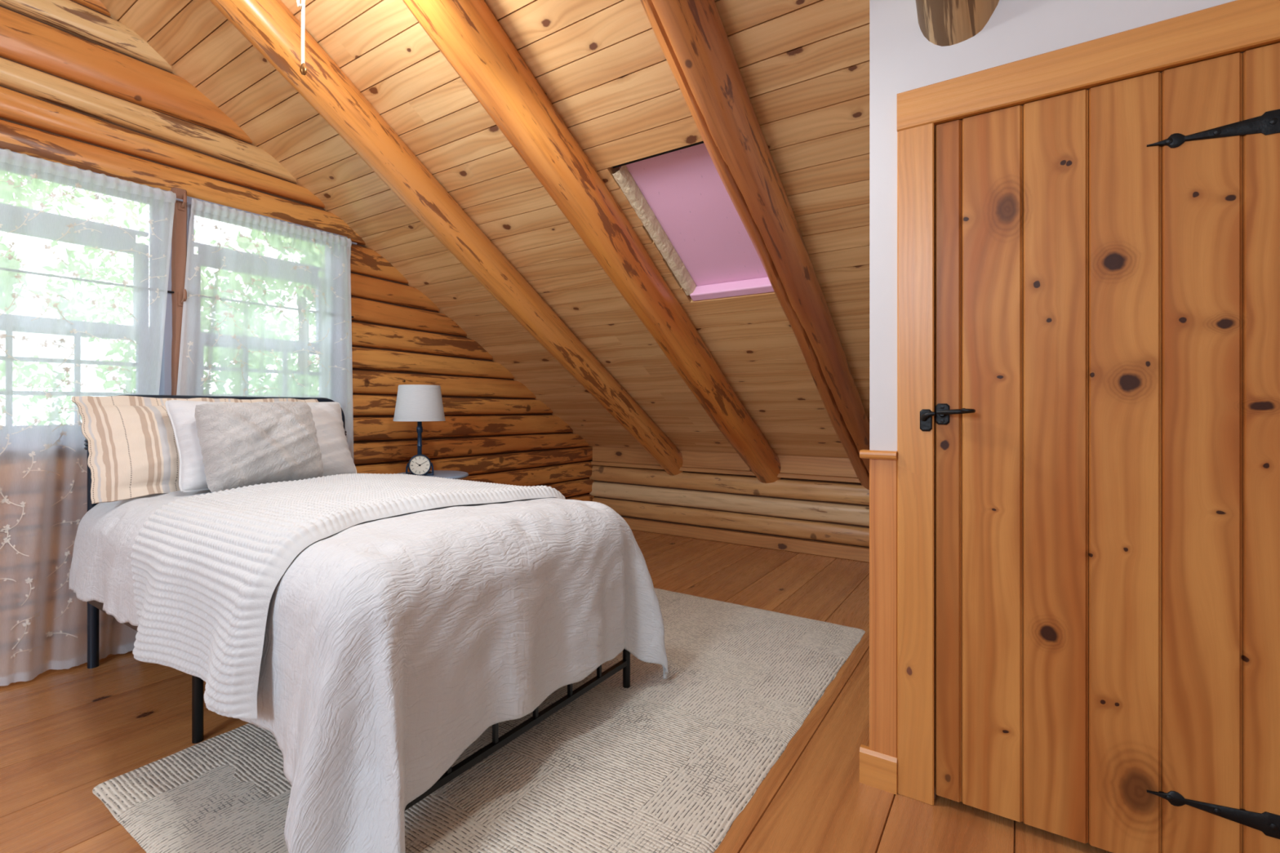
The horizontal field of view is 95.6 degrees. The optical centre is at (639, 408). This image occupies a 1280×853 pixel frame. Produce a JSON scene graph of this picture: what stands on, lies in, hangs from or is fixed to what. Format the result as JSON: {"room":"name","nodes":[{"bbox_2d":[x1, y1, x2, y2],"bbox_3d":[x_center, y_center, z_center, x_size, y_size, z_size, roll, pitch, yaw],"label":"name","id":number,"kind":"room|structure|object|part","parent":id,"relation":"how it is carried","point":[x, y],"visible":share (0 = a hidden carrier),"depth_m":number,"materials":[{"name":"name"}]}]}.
{"room":"bedroom","nodes":[
{"label":"bedroom","id":0,"kind":"room"},
{"bbox_2d":[0,0,594,670],"bbox_3d":[-2.422,-0.900,2.138,0.205,4.000,7.420,0,0,33],"label":"wall","id":1,"kind":"structure","parent":0,"point":[80,88],"depth_m":2.83,"materials":[{"name":"brown wood"}]},
{"bbox_2d":[0,148,172,395],"bbox_3d":[-2.321,-0.395,2.263,0.175,1.100,0.760,0,0,33],"label":"window","id":2,"kind":"structure","parent":1,"relation":"in","point":[165,388],"depth_m":2.52,"materials":[{"name":"paint"}]},
{"bbox_2d":[170,187,187,395],"bbox_3d":[-2.072,-0.400,2.582,0.142,1.130,0.069,0,0,33],"label":"trim","id":3,"kind":"structure","parent":1,"relation":"attached to","point":[179,241],"depth_m":2.53,"materials":[{"name":"brown wood"}]},
{"bbox_2d":[177,288,186,306],"bbox_3d":[-1.995,-0.485,2.531,0.045,0.071,0.022,0,0,33],"label":"curtain hook","id":4,"kind":"object","parent":1,"relation":"attached to","point":[182,296],"visible":1,"depth_m":2.53,"materials":[{"name":"brown wood"}]},
{"bbox_2d":[177,192,186,210],"bbox_3d":[-1.995,-0.905,2.531,0.045,0.071,0.022,0,0,33],"label":"curtain hook","id":5,"kind":"object","parent":1,"relation":"attached to","point":[181,205],"visible":1,"depth_m":2.53,"materials":[{"name":"brown wood"}]},
{"bbox_2d":[176,198,356,244],"bbox_3d":[-2.021,-0.908,2.494,0.010,0.010,1.675,0,0,33],"label":"curtain rod","id":6,"kind":"object","parent":1,"relation":"attached to","point":[177,199],"visible":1,"depth_m":2.54,"materials":[{"name":"paint"}]},
{"bbox_2d":[0,149,176,686],"bbox_3d":[-2.243,0.029,2.139,0.071,1.925,0.873,0,0,33],"label":"sheer curtain","id":7,"kind":"object","parent":6,"relation":"hanging from","point":[85,255],"visible":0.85,"depth_m":2.21,"materials":[{"name":"white fabric"}]},
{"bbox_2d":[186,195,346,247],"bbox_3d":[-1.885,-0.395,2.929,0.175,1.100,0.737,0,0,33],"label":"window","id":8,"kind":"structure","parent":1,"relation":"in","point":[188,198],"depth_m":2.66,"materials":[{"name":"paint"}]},
{"bbox_2d":[176,198,353,459],"bbox_3d":[-1.794,0.022,2.818,0.076,1.902,0.869,0,0,33],"label":"sheer curtain","id":9,"kind":"object","parent":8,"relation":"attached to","point":[267,307],"visible":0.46,"depth_m":2.81,"materials":[{"name":"white fabric"}]},
{"bbox_2d":[99,0,869,457],"bbox_3d":[0.547,-1.135,1.709,5.360,3.208,5.129,0,0,33],"label":"ceiling","id":10,"kind":"structure","parent":0,"point":[602,66],"depth_m":2.43,"materials":[{"name":"brown wood"}]},
{"bbox_2d":[208,0,683,475],"bbox_3d":[-1.046,-1.043,2.594,0.200,3.156,4.970,0,0,33],"label":"rafter","id":11,"kind":"object","parent":10,"relation":"attached to","point":[269,26],"visible":0.98,"depth_m":2.60,"materials":[{"name":"brown wood"}]},
{"bbox_2d":[402,0,781,483],"bbox_3d":[-0.394,-1.048,2.172,0.226,3.175,4.983,0,0,33],"label":"rafter","id":12,"kind":"object","parent":10,"relation":"attached to","point":[468,34],"visible":0.98,"depth_m":2.29,"materials":[{"name":"brown wood"}]},
{"bbox_3d":[-0.870,-1.358,1.500,0.160,0.276,0.160,0,0,33],"label":"ceiling lamp","id":13,"kind":"object","parent":12,"relation":"hanging from","visible":0},
{"bbox_2d":[296,0,306,75],"bbox_3d":[-0.873,-1.036,1.496,0.016,0.347,0.026,0,0,33],"label":"pull cord","id":14,"kind":"object","parent":13,"relation":"hanging from","point":[303,69],"visible":1,"depth_m":1.50,"materials":[{"name":"fabric"}]},
{"bbox_3d":[-0.870,-1.048,1.500,0.008,0.325,0.011,0,0,33],"label":"cord","id":15,"kind":"part","parent":14,"relation":"part of","materials":[{"name":"fabric"}]},
{"bbox_2d":[612,141,773,301],"bbox_3d":[0.323,-0.785,2.485,0.577,0.494,0.732,0,0,33],"label":"skylight panel","id":16,"kind":"object","parent":10,"relation":"attached to","point":[679,196],"visible":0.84,"depth_m":2.52,"materials":[{"name":"pink plastic"}]},
{"bbox_2d":[640,0,869,489],"bbox_3d":[0.203,-1.042,1.775,0.199,3.154,4.970,0,0,33],"label":"rafter","id":17,"kind":"object","parent":10,"relation":"attached to","point":[692,37],"visible":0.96,"depth_m":2.02,"materials":[{"name":"brown wood"}]},
{"bbox_2d":[915,0,999,46],"bbox_3d":[0.162,-1.726,0.476,0.196,1.783,2.751,0,0,33],"label":"rafter","id":18,"kind":"object","parent":10,"relation":"attached to","point":[943,23],"visible":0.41,"depth_m":1.41,"materials":[{"name":"brown wood"}]},
{"bbox_2d":[0,529,1112,852],"bbox_3d":[-0.168,1.050,0.601,5.340,0.100,7.320,0,0,33],"label":"floor","id":19,"kind":"structure","parent":0,"point":[64,734],"depth_m":1.72,"materials":[{"name":"brown wood"}]},
{"bbox_2d":[84,394,630,811],"bbox_3d":[-1.089,0.471,2.159,1.872,1.058,1.034,0,0,33],"label":"frame","id":20,"kind":"object","parent":19,"relation":"on","point":[94,606],"visible":0.1,"depth_m":1.80,"materials":[{"name":"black metal"}]},
{"bbox_3d":[-1.355,0.727,1.740,1.806,0.037,0.024,0,0,33],"label":"rail","id":21,"kind":"part","parent":20,"relation":"part of","materials":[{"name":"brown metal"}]},
{"bbox_3d":[-1.331,0.864,1.746,0.028,0.272,0.028,0,0,33],"label":"leg","id":22,"kind":"part","parent":20,"relation":"part of","materials":[{"name":"black metal"}]},
{"bbox_3d":[-1.850,0.471,2.659,0.035,1.058,1.017,0,0,33],"label":"headboard","id":23,"kind":"part","parent":20,"relation":"part of","materials":[{"name":"black metal"}]},
{"bbox_2d":[68,489,668,852],"bbox_3d":[-1.001,0.650,2.052,1.972,0.697,1.267,0,0,33],"label":"comforter","id":24,"kind":"object","parent":20,"relation":"on","point":[392,644],"visible":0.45,"depth_m":1.38,"materials":[{"name":"white fabric"}]},
{"bbox_2d":[71,395,319,503],"bbox_3d":[-1.753,0.141,2.447,0.243,0.384,0.894,0,0,33],"label":"pillow","id":25,"kind":"object","parent":24,"relation":"on","point":[133,451],"visible":0.31,"depth_m":2.16,"materials":[{"name":"fabric"}]},
{"bbox_2d":[194,401,323,492],"bbox_3d":[-1.496,0.141,2.301,0.309,0.342,0.420,0,0,33],"label":"cushion","id":26,"kind":"object","parent":24,"relation":"on","point":[242,444],"visible":0.97,"depth_m":2.18,"materials":[{"name":"grey fabric"}]},
{"bbox_2d":[164,400,356,492],"bbox_3d":[-1.562,0.139,2.453,0.268,0.344,0.682,0,0,33],"label":"pillow","id":27,"kind":"object","parent":24,"relation":"on","point":[336,458],"visible":0.44,"depth_m":2.24,"materials":[{"name":"white fabric"}]},
{"bbox_2d":[130,473,565,719],"bbox_3d":[-0.981,0.473,2.003,1.028,0.425,1.187,0,0,33],"label":"blanket","id":28,"kind":"object","parent":24,"relation":"on","point":[207,568],"visible":0.99,"depth_m":1.55,"materials":[{"name":"white fabric"}]},
{"bbox_3d":[-0.317,0.900,1.654,0.018,0.018,0.982,0,0,33],"label":"foot rail","id":29,"kind":"part","parent":20,"relation":"part of","materials":[{"name":"black metal"}]},
{"bbox_3d":[-0.048,0.844,2.064,0.027,0.288,0.026,0,0,33],"label":"leg","id":30,"kind":"part","parent":20,"relation":"part of","materials":[{"name":"black metal"}]},
{"bbox_2d":[395,470,468,479],"bbox_3d":[-1.159,0.679,3.193,0.414,0.637,0.414,0,0,33],"label":"nightstand","id":31,"kind":"object","parent":19,"relation":"on","point":[452,474],"visible":0.22,"depth_m":3.20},
{"bbox_2d":[393,384,445,474],"bbox_3d":[-1.213,0.116,3.193,0.270,0.488,0.270,0,0,33],"label":"table lamp","id":32,"kind":"object","parent":31,"relation":"on","point":[419,403],"visible":0.84,"depth_m":3.09,"materials":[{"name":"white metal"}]},
{"bbox_3d":[-1.213,-0.030,3.193,0.267,0.196,0.267,0,0,33],"label":"lamp shade","id":33,"kind":"part","parent":32,"relation":"part of","materials":[{"name":"fabric"}]},
{"bbox_3d":[-1.213,0.115,3.193,0.032,0.450,0.033,0,0,33],"label":"stem","id":34,"kind":"part","parent":32,"relation":"part of","materials":[{"name":"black metal"}]},
{"bbox_2d":[405,453,433,475],"bbox_3d":[-1.180,0.301,3.109,0.142,0.116,0.044,0,0,-20],"label":"clock","id":35,"kind":"object","parent":31,"relation":"on","point":[420,464],"visible":0.95,"depth_m":3.10,"materials":[{"name":"blue metal"}]},
{"bbox_2d":[92,587,865,852],"bbox_3d":[-0.214,0.993,2.070,1.477,0.011,2.266,0,0,33],"label":"rug","id":36,"kind":"object","parent":19,"relation":"on","point":[655,764],"visible":0.52,"depth_m":1.59,"materials":[{"name":"beige carpet"}]},
{"bbox_2d":[589,459,869,547],"bbox_3d":[1.101,0.664,4.142,3.900,0.872,0.204,0,0,33],"label":"wall","id":37,"kind":"structure","parent":0,"point":[832,512],"depth_m":4.26,"materials":[{"name":"brown wood"}]},
{"bbox_2d":[591,446,860,483],"bbox_3d":[1.146,0.388,4.027,3.700,0.135,0.040,0,0,33],"label":"trim","id":38,"kind":"structure","parent":37,"relation":"attached to","point":[796,464],"depth_m":4.33,"materials":[{"name":"brown wood"}]},
{"bbox_2d":[622,516,869,562],"bbox_3d":[1.140,0.956,4.019,3.700,0.086,0.040,0,0,33],"label":"baseboard","id":39,"kind":"structure","parent":37,"relation":"attached to","point":[797,545],"depth_m":4.19,"materials":[{"name":"brown wood"}]},
{"bbox_2d":[869,0,1244,797],"bbox_3d":[2.317,-0.062,1.835,2.538,2.125,2.330,0,0,33],"label":"wall","id":40,"kind":"structure","parent":0,"point":[902,60],"depth_m":1.50,"materials":[{"name":"white paint"}]},
{"bbox_2d":[859,744,897,795],"bbox_3d":[0.631,0.954,1.535,0.092,0.092,0.020,0,0,33],"label":"baseboard","id":41,"kind":"structure","parent":40,"relation":"attached to","point":[877,770],"depth_m":1.53,"materials":[{"name":"brown wood"}]},
{"bbox_2d":[859,449,897,459],"bbox_3d":[0.633,0.121,1.536,0.090,0.021,0.042,0,0,33],"label":"trim","id":42,"kind":"structure","parent":40,"relation":"attached to","point":[867,454],"depth_m":1.52,"materials":[{"name":"brown wood"}]},
{"bbox_2d":[869,458,897,757],"bbox_3d":[0.643,0.520,1.532,0.070,0.776,0.012,0,0,33],"label":"wainscoting","id":43,"kind":"structure","parent":40,"relation":"attached to","point":[882,473],"depth_m":1.53,"materials":[{"name":"brown wood"}]},
{"bbox_2d":[897,123,934,805],"bbox_3d":[0.709,0.140,1.491,0.086,1.719,0.020,0,0,33],"label":"trim","id":44,"kind":"structure","parent":40,"relation":"attached to","point":[915,145],"depth_m":1.48,"materials":[{"name":"brown wood"}]},
{"bbox_2d":[897,0,1279,132],"bbox_3d":[1.060,-0.768,1.258,0.928,0.098,0.022,0,0,33],"label":"trim","id":45,"kind":"structure","parent":40,"relation":"attached to","point":[1237,26],"depth_m":1.27,"materials":[{"name":"brown wood"}]},
{"bbox_2d":[920,42,1279,852],"bbox_3d":[1.033,0.130,1.259,0.775,1.692,0.093,0,0,33],"label":"door","id":46,"kind":"structure","parent":40,"relation":"in","point":[1107,414],"depth_m":1.27,"materials":[{"name":"brown wood"}]},
{"bbox_3d":[0.773,0.010,1.417,0.037,0.024,0.096,0,0,-24],"label":"latch lever","id":47,"kind":"part","parent":46,"relation":"part of","materials":[{"name":"black metal"}]}
]}

